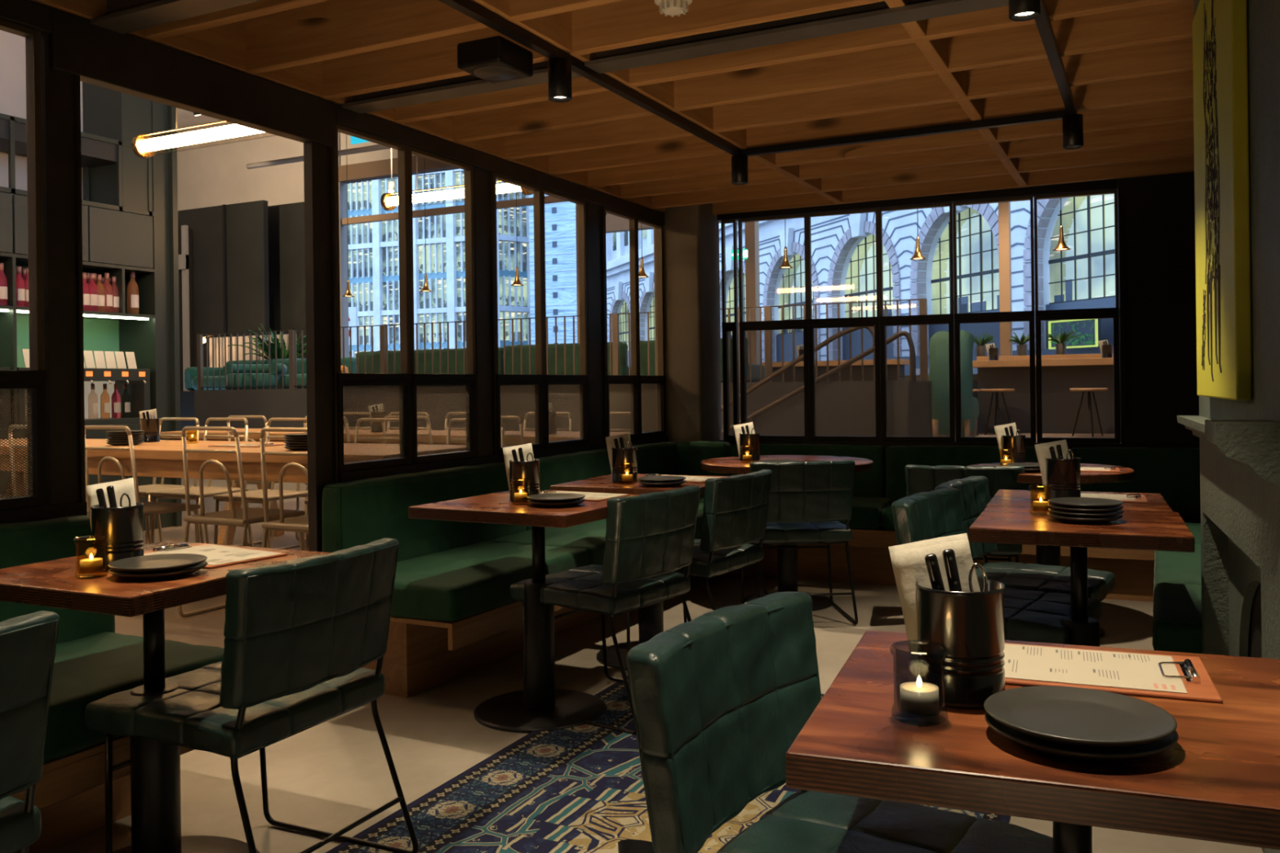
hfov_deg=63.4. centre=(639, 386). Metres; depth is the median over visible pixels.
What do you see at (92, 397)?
wine bottle
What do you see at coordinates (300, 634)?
leather chair
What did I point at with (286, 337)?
slatted panel
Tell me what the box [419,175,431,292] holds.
pendant lamp
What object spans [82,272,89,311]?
wine bottle
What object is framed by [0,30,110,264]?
wall
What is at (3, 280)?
wine bottle
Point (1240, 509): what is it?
chimney breast
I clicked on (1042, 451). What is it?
paper napkin
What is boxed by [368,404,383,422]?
paper napkin
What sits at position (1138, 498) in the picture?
clipboard
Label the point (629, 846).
chair
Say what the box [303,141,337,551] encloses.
steel column
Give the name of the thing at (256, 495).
chair
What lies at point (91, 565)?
candle
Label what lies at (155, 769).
bistro table
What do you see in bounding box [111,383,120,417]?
wine bottle
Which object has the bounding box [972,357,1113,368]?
countertop
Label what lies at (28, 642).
leather chair
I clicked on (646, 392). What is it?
window
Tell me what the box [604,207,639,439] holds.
window
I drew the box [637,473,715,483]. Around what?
clipboard
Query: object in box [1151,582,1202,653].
seat cushion
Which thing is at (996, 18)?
ceiling beam
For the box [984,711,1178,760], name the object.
plate
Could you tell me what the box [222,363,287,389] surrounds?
armchair
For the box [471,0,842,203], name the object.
ceiling beam
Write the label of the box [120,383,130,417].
wine bottle
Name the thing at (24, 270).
wine bottle
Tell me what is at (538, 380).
window
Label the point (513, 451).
table knife
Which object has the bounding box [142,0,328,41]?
ceiling beam
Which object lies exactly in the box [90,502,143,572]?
tin
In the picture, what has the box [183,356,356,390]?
sofa
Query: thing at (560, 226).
office building
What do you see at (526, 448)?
paper napkin
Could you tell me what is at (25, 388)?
wine bottle
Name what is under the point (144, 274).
shelf
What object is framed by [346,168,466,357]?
office building
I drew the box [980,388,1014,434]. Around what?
bar stool
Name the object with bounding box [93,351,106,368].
card
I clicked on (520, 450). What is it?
table knife
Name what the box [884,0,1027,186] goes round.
ceiling beam
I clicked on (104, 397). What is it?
wine bottle
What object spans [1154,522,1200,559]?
seat cushion
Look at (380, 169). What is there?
trim
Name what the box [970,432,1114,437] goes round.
floor
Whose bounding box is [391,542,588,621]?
seat cushion
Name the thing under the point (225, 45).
ceiling beam
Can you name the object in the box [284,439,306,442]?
plate
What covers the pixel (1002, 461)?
glass
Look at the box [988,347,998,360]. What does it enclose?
tin
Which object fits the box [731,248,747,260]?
exit sign
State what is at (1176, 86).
ceiling beam
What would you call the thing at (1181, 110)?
ceiling beam
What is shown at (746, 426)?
table knife
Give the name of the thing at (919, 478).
leather chair
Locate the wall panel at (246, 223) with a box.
[177,200,269,367]
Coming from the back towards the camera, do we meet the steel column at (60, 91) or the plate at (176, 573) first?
the steel column at (60, 91)
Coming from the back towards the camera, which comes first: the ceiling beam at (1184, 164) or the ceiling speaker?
the ceiling beam at (1184, 164)
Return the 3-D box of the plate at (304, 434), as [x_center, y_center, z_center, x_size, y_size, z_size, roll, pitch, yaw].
[-1.722,0.253,5.315,0.200,0.018,0.200,-1,0,-31]
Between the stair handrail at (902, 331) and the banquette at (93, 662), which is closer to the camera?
the banquette at (93, 662)
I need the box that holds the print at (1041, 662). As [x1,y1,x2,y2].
[1008,646,1150,679]
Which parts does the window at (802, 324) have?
frame, rail, panel, frame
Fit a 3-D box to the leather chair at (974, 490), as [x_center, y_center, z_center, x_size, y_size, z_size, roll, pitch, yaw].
[1.380,0.743,3.765,0.573,0.783,0.511,-1,0,33]
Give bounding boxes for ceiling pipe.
[246,144,391,168]
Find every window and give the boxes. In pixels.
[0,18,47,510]
[333,123,412,472]
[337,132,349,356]
[408,146,477,463]
[493,172,545,454]
[542,187,589,448]
[575,203,579,342]
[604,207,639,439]
[635,217,666,438]
[720,219,739,439]
[737,213,809,440]
[744,221,759,364]
[807,208,881,441]
[878,202,955,441]
[952,195,1036,442]
[1033,189,1120,443]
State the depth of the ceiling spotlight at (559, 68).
3.47 m
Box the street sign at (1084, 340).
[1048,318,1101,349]
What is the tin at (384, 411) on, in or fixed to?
on the table at (231, 532)
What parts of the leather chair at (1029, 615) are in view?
backrest, seat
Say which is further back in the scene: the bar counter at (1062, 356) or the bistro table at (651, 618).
the bar counter at (1062, 356)
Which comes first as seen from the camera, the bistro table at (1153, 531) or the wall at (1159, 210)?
the bistro table at (1153, 531)
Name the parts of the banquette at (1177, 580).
panel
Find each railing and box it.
[196,320,466,390]
[497,298,928,386]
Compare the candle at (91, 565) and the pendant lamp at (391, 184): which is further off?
the pendant lamp at (391, 184)
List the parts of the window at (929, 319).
frame, rail, panel, frame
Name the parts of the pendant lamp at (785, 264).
lamp shade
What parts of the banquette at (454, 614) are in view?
backrest, panel, backrest, backrest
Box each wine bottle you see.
[0,262,8,305]
[16,266,25,306]
[22,268,26,279]
[24,267,28,306]
[25,388,27,421]
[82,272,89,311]
[86,272,89,284]
[88,273,97,311]
[88,383,97,418]
[94,273,97,284]
[96,274,105,311]
[100,383,110,418]
[101,277,104,284]
[102,272,112,312]
[111,276,119,312]
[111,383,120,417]
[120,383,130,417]
[126,271,138,314]
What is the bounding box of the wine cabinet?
[0,81,182,530]
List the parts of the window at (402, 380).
panel, rail, frame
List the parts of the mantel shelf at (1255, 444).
mantel moulding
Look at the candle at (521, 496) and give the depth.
3.58 m
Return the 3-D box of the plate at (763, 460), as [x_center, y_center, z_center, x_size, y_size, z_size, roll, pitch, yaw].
[0.704,0.385,5.240,0.200,0.018,0.200,-1,0,11]
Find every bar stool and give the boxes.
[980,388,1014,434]
[1069,387,1107,437]
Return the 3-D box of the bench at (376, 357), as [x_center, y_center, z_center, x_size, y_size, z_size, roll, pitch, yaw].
[-2.525,-0.226,13.113,2.261,0.481,0.648,-1,0,27]
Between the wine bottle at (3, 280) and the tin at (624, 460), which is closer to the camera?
the tin at (624, 460)
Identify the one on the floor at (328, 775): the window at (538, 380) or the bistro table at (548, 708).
the bistro table at (548, 708)
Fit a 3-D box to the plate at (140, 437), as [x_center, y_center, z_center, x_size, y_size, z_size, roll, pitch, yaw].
[-2.995,0.307,6.031,0.200,0.018,0.200,-1,0,36]
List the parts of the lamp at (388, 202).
rod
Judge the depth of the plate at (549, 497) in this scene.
3.57 m
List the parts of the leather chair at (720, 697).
backrest, seat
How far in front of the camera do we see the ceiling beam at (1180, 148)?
5.80 m
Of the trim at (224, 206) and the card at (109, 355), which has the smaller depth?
the card at (109, 355)
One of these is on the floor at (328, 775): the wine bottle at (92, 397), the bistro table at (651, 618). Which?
the bistro table at (651, 618)
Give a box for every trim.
[222,204,227,337]
[338,155,459,183]
[1118,196,1126,424]
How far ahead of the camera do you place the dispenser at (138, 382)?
8.64 m
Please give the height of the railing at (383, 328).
0.765 m
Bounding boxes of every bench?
[355,346,503,387]
[505,341,628,386]
[640,337,764,382]
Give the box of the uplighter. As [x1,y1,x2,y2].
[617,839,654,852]
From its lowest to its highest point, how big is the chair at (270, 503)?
0.979 m
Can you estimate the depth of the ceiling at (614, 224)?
14.51 m
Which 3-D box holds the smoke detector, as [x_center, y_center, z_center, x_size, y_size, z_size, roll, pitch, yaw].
[0.097,-1.108,3.003,0.110,0.054,0.110,-1,0,27]
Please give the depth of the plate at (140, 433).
5.96 m
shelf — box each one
[0,118,116,168]
[0,252,155,319]
[1177,415,1279,486]
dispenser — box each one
[0,367,11,429]
[17,367,150,425]
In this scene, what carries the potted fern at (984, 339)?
on the bar counter at (1062, 356)
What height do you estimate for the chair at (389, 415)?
0.979 m
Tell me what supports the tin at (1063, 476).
on the bistro table at (1005, 498)
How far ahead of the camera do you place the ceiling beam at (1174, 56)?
4.30 m
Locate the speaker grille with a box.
[473,66,518,79]
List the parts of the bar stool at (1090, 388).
leg, seat, leg, leg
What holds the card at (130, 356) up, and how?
on the dispenser at (138, 382)
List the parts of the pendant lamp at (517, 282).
cord, lamp shade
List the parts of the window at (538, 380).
panel, rail, frame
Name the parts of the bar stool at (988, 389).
leg, leg, seat, stem, leg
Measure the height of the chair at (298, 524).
0.979 m
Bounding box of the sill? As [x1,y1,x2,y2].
[346,373,977,387]
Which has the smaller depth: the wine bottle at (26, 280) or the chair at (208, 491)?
the chair at (208, 491)
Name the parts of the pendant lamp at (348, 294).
cord, lamp shade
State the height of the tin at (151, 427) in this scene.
0.145 m
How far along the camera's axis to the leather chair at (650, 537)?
3.59 m
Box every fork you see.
[120,493,130,506]
[526,452,533,461]
[968,562,987,591]
[1066,449,1074,458]
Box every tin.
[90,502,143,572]
[140,417,159,442]
[370,411,386,432]
[508,459,540,502]
[548,411,556,434]
[611,446,637,483]
[738,432,759,461]
[915,577,1005,709]
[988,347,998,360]
[1001,435,1026,462]
[1045,457,1080,501]
[1102,344,1112,357]
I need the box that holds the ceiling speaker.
[457,35,533,83]
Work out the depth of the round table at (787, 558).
5.44 m
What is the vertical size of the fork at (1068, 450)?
0.179 m
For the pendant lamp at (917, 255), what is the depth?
11.02 m
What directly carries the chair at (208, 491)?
on the floor at (328, 775)
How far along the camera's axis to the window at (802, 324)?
6.78 m
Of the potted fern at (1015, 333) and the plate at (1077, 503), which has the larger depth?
the potted fern at (1015, 333)
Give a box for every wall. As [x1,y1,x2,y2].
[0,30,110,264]
[177,132,304,210]
[194,379,978,439]
[267,133,413,358]
[716,171,1200,523]
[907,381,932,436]
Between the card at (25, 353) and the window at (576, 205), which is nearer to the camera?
the card at (25, 353)
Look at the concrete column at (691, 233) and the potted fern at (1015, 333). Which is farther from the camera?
the potted fern at (1015, 333)
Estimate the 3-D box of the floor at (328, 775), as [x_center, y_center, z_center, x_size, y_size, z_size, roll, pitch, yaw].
[-6.209,1.284,6.976,18.620,0.100,12.900,-1,0,27]
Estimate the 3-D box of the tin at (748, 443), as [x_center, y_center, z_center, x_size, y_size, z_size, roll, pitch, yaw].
[0.585,0.324,5.525,0.111,0.145,0.111,-1,0,0]
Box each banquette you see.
[0,515,223,852]
[321,440,731,697]
[721,444,1200,601]
[1151,522,1202,653]
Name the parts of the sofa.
arm, seat, backrest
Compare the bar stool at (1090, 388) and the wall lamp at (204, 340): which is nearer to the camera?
the bar stool at (1090, 388)
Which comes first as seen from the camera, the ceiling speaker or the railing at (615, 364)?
the ceiling speaker
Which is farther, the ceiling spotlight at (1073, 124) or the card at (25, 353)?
the card at (25, 353)
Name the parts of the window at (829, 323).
frame, rail, panel, frame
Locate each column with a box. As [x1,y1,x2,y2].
[40,32,85,505]
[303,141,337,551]
[473,166,497,457]
[586,200,606,444]
[653,203,721,442]
[998,201,1012,355]
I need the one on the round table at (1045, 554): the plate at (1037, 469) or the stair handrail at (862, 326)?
the plate at (1037, 469)
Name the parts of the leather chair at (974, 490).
backrest, frame, seat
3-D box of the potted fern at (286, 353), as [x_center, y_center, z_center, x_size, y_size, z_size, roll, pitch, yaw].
[-5.392,-0.455,15.587,1.557,0.996,1.220,-1,0,-15]
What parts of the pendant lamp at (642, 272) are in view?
lamp shade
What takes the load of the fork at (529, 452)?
in the tin at (526, 474)
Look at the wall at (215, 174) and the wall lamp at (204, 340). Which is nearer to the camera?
the wall lamp at (204, 340)
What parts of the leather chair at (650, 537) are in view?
frame, seat, seat rail, frame, backrest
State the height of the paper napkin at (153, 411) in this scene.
0.191 m
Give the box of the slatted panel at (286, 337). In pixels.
[208,333,302,367]
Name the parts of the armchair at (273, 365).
seat, backrest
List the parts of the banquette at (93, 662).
backrest, panel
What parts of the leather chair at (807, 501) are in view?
frame, seat rail, seat, backrest, frame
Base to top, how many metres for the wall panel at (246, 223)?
4.300 m
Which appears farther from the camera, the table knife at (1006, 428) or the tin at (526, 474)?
the table knife at (1006, 428)
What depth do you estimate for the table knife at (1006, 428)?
4.98 m
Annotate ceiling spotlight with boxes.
[547,57,572,102]
[731,155,747,185]
[1008,0,1040,21]
[1062,113,1083,149]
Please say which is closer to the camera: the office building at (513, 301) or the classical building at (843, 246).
the classical building at (843, 246)
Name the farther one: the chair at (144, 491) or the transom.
the transom
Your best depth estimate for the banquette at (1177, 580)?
3.28 m
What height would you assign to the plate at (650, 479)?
0.018 m
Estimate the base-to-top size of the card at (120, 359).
0.142 m
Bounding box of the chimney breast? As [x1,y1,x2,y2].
[1193,0,1279,852]
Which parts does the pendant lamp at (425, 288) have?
cord, lamp shade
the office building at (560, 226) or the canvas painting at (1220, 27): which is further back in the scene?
the office building at (560, 226)
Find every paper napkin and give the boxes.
[86,477,136,528]
[139,408,156,421]
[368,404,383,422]
[502,443,533,493]
[605,433,631,475]
[733,422,755,456]
[888,533,980,681]
[994,422,1017,459]
[1034,440,1070,496]
[1097,339,1107,355]
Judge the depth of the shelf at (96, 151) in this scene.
8.26 m
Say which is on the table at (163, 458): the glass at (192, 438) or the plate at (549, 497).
the glass at (192, 438)
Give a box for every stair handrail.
[721,326,875,411]
[721,330,915,435]
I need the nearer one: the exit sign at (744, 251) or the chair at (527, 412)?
the chair at (527, 412)
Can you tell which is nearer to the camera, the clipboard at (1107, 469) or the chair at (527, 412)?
the clipboard at (1107, 469)
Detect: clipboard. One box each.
[143,542,287,568]
[208,443,284,447]
[539,489,631,501]
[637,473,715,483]
[1003,642,1222,702]
[1035,492,1147,502]
[1080,466,1119,472]
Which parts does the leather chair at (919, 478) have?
backrest, seat rail, seat, frame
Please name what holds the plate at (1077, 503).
on the plate at (1051, 505)
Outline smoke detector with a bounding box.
[654,0,692,17]
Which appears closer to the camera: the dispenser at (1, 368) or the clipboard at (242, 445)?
the clipboard at (242, 445)
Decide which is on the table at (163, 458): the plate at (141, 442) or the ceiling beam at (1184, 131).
the plate at (141, 442)
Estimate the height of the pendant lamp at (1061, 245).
3.201 m
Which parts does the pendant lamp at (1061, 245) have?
cord, lamp shade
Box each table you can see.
[0,438,463,551]
[0,541,331,852]
[160,428,643,545]
[408,490,639,733]
[550,474,728,671]
[701,455,873,611]
[785,631,1279,852]
[968,462,1134,638]
[968,506,1195,646]
[986,489,1172,589]
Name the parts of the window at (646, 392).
frame, panel, rail, frame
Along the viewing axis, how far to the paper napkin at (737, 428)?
5.55 m
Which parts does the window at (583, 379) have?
frame, panel, frame, rail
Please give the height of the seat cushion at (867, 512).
0.142 m
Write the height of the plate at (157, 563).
0.018 m
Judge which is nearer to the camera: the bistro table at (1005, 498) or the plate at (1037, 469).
the bistro table at (1005, 498)
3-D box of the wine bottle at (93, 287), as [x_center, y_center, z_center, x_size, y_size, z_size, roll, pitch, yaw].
[-4.407,-0.754,8.348,0.076,0.309,0.074,-1,0,34]
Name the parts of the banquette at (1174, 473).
backrest, panel, backrest, backrest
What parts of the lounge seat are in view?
leg, leg, leg, seat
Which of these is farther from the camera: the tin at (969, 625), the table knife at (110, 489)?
the table knife at (110, 489)
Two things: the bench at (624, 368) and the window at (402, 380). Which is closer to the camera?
the window at (402, 380)
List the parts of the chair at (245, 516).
seat rail, seat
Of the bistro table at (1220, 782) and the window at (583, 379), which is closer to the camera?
the bistro table at (1220, 782)
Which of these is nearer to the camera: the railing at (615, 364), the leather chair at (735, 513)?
the leather chair at (735, 513)
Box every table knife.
[96,488,106,507]
[106,485,117,507]
[511,448,518,461]
[518,447,524,461]
[613,438,619,448]
[618,436,624,448]
[741,426,745,434]
[745,425,749,434]
[924,553,945,591]
[942,548,962,591]
[1004,426,1009,435]
[1008,426,1013,435]
[1048,446,1056,458]
[1056,444,1063,458]
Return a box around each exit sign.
[350,135,368,144]
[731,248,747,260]
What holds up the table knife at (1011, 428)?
in the tin at (1013, 446)
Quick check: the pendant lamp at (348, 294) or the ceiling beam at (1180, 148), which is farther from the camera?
the pendant lamp at (348, 294)
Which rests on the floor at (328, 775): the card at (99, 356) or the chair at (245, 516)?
the chair at (245, 516)
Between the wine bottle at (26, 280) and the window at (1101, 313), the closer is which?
the window at (1101, 313)
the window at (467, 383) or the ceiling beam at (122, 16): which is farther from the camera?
the window at (467, 383)
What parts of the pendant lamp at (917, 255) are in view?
lamp shade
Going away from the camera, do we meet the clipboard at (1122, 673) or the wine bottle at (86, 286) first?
the clipboard at (1122, 673)
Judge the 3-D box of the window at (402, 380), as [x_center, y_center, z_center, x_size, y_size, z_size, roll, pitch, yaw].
[-1.116,-0.352,4.303,0.056,1.380,0.450,-1,0,27]
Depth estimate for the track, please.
4.07 m
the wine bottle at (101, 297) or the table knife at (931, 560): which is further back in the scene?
the wine bottle at (101, 297)
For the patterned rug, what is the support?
on the floor at (328, 775)
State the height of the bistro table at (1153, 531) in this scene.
0.750 m
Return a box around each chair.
[0,610,59,852]
[8,424,86,502]
[84,425,199,544]
[84,537,418,852]
[137,417,204,544]
[149,417,253,546]
[177,426,304,617]
[213,417,307,548]
[224,415,305,549]
[259,427,308,547]
[295,412,371,541]
[303,415,350,544]
[304,417,399,551]
[382,415,432,444]
[386,412,427,430]
[445,412,466,430]
[445,417,504,447]
[500,415,524,446]
[509,485,700,734]
[523,412,572,431]
[609,411,631,431]
[625,591,1053,852]
[626,469,773,653]
[741,460,857,624]
[891,488,1102,644]
[905,464,1025,562]
[933,475,1115,601]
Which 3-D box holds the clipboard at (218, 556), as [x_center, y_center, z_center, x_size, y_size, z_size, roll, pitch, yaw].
[-1.067,0.409,2.550,0.345,0.016,0.215,-1,0,34]
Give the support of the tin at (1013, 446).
on the round table at (1045, 554)
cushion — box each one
[341,365,348,373]
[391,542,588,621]
[488,518,606,565]
[748,364,764,382]
[838,496,894,528]
[880,498,899,530]
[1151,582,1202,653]
[1153,544,1201,591]
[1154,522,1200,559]
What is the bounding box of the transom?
[342,195,568,225]
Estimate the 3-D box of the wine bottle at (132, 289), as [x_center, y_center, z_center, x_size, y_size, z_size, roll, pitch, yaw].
[-4.271,-0.788,8.732,0.092,0.374,0.090,-1,0,31]
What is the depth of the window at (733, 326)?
6.89 m
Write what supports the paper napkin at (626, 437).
in the tin at (624, 460)
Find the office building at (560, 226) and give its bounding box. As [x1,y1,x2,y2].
[528,194,608,344]
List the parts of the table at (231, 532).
leg, leg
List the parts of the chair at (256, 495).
seat rail, seat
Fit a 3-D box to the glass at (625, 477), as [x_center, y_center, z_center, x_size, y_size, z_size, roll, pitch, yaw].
[-0.053,0.361,4.295,0.068,0.087,0.068,-1,0,27]
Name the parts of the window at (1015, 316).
frame, rail, panel, frame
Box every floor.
[41,478,1262,852]
[180,391,195,431]
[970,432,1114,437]
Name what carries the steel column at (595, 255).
on the floor at (328, 775)
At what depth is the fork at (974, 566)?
1.32 m
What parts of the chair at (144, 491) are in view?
seat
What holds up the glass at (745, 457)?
on the round table at (787, 558)
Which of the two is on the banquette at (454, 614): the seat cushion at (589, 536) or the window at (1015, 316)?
the seat cushion at (589, 536)
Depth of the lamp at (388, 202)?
9.34 m
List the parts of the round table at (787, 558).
plate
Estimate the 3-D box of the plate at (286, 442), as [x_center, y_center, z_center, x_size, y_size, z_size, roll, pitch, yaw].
[-1.720,0.291,5.312,0.200,0.018,0.200,-1,0,-35]
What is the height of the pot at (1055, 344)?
0.260 m
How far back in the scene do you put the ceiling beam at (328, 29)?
3.46 m
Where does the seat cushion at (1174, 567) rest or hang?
on the banquette at (1177, 580)
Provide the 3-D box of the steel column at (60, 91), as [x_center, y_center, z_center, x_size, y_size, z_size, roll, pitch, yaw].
[-1.717,0.071,3.086,0.045,2.210,0.110,-1,0,27]
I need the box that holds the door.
[177,225,194,391]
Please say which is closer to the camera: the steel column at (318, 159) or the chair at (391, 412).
the steel column at (318, 159)
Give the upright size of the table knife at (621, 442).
0.186 m
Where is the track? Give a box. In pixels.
[438,0,1077,156]
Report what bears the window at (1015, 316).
in the wall at (1159, 210)
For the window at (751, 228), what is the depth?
13.75 m
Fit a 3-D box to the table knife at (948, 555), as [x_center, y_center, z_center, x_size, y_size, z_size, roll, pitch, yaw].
[0.411,0.301,1.325,0.047,0.186,0.014,-1,0,15]
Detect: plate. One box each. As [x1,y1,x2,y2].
[106,430,144,434]
[106,432,144,435]
[106,434,143,438]
[106,436,143,440]
[106,439,144,443]
[106,440,143,445]
[107,553,207,573]
[108,560,207,579]
[283,432,306,437]
[283,436,306,439]
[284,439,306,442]
[284,441,307,444]
[284,444,307,447]
[284,446,307,450]
[527,493,585,502]
[527,497,586,506]
[636,475,685,483]
[637,480,686,486]
[760,459,799,462]
[983,685,1177,747]
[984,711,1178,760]
[1002,462,1039,469]
[1024,468,1040,472]
[1047,511,1122,523]
[1048,497,1123,509]
[1048,502,1123,514]
[1048,507,1123,519]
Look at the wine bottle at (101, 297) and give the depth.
8.38 m
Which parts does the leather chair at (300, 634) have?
frame, seat, seat rail, backrest, frame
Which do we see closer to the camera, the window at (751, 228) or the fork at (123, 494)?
the fork at (123, 494)
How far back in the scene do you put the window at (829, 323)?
6.60 m
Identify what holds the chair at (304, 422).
on the floor at (328, 775)
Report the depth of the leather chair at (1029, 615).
3.25 m
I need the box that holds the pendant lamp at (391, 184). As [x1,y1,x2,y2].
[387,147,395,193]
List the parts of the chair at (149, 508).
seat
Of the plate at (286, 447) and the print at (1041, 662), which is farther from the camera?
the plate at (286, 447)
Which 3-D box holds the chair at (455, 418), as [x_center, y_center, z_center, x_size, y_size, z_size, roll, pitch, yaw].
[-1.040,0.676,5.835,0.431,0.979,0.472,-1,0,27]
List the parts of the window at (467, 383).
panel, frame, rail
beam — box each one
[0,0,668,524]
[88,0,261,34]
[340,0,1008,113]
[392,0,1181,124]
[450,0,1194,142]
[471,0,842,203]
[502,37,1192,159]
[545,71,1193,174]
[586,97,1193,187]
[618,120,1194,199]
[649,139,1194,208]
[712,155,1194,215]
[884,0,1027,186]
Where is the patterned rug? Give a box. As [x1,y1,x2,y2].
[325,675,1010,852]
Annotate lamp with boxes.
[131,107,270,158]
[203,333,215,342]
[342,134,354,297]
[380,155,533,210]
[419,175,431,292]
[511,191,524,285]
[639,223,648,278]
[778,218,793,268]
[910,208,925,260]
[1052,197,1071,250]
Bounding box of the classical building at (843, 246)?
[605,193,1119,375]
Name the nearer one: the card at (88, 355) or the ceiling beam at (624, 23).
the ceiling beam at (624, 23)
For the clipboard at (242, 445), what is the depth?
5.72 m
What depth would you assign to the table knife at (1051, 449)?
3.47 m
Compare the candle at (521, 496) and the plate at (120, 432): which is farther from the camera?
the plate at (120, 432)
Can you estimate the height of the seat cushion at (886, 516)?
0.141 m
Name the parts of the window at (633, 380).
panel, rail, frame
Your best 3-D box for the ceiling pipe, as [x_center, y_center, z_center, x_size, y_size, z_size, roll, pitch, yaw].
[-1.284,-3.030,12.031,9.000,0.070,0.070,-1,0,27]
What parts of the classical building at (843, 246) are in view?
cornice, spandrel panel, spandrel panel, spandrel panel, spandrel panel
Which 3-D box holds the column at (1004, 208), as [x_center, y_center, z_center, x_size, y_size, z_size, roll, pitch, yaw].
[4.357,-1.752,12.385,0.120,5.700,0.170,-1,0,27]
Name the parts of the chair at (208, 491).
seat rail, seat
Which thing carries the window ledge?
on the wall at (281, 402)
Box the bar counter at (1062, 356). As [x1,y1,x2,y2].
[972,353,1114,433]
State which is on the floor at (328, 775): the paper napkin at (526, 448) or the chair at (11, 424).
the chair at (11, 424)
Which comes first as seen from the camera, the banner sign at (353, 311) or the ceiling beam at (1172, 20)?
the ceiling beam at (1172, 20)
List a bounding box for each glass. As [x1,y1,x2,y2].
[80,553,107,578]
[188,435,196,441]
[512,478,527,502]
[622,471,632,481]
[742,452,753,461]
[890,640,948,725]
[998,448,1011,465]
[1033,497,1048,515]
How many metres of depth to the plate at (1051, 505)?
2.92 m
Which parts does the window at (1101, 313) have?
frame, rail, panel, frame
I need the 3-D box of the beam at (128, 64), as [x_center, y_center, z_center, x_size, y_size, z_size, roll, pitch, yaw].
[-1.897,0.034,2.739,0.075,2.288,9.200,-1,0,27]
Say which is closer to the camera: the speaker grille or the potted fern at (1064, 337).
the speaker grille
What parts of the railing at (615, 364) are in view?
post, rail, post, rail, post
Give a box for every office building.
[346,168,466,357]
[496,179,530,347]
[528,194,608,344]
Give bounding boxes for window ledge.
[764,359,909,382]
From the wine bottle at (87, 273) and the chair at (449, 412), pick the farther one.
the wine bottle at (87, 273)
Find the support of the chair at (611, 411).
on the floor at (328, 775)
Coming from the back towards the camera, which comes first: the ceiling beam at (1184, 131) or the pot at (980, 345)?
the pot at (980, 345)
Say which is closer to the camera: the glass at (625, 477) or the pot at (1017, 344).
the glass at (625, 477)
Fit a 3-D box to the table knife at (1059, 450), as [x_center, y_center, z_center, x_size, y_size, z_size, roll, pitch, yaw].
[1.419,0.288,3.473,0.046,0.186,0.014,-1,0,22]
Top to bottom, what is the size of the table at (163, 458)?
0.865 m
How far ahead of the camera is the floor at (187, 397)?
15.17 m
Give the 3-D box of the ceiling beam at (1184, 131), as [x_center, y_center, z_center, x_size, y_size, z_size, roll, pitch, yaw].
[1.433,-1.252,5.484,3.500,0.195,0.045,-1,0,27]
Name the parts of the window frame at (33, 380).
panel, frame, rail, frame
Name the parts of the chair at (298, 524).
seat, seat rail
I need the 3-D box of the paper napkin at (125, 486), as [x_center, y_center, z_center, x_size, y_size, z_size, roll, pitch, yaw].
[-1.225,0.310,2.420,0.130,0.191,0.036,-1,0,-10]
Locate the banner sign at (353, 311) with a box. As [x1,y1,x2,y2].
[348,306,357,345]
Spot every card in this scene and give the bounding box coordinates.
[22,348,29,367]
[84,351,95,368]
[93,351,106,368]
[103,351,116,368]
[114,351,126,368]
[124,351,137,368]
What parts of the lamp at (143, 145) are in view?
rod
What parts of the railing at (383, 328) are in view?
post, rail, post, rail, post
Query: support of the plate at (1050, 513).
on the bistro table at (1153, 531)
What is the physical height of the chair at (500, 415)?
0.979 m
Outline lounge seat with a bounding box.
[928,329,978,436]
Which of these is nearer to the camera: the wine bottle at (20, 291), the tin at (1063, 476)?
the tin at (1063, 476)
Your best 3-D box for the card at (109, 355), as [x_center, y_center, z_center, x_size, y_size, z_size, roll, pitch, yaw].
[-4.349,-0.217,8.513,0.042,0.142,0.080,-1,0,30]
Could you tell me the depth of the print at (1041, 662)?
1.45 m
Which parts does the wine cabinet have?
door, door, panel, open frame, door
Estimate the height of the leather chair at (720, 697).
0.783 m
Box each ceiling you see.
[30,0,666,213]
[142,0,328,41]
[177,107,234,133]
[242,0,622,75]
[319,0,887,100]
[605,213,737,233]
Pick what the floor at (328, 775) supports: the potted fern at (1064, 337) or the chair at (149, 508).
the chair at (149, 508)
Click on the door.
(184, 234)
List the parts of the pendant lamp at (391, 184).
stem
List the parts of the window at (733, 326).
frame, rail, panel, frame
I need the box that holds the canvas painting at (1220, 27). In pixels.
[1192,0,1252,400]
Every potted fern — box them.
[227,324,306,359]
[973,333,993,356]
[1008,333,1035,355]
[1046,328,1077,355]
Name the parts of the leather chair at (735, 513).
frame, seat, frame, seat rail, backrest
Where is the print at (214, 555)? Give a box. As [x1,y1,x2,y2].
[151,548,257,563]
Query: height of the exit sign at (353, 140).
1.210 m
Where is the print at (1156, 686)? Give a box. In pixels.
[1153,684,1176,689]
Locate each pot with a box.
[975,345,986,356]
[1016,344,1026,355]
[1055,343,1066,355]
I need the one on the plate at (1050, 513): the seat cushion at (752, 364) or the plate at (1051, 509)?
the plate at (1051, 509)
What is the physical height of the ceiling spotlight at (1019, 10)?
0.130 m

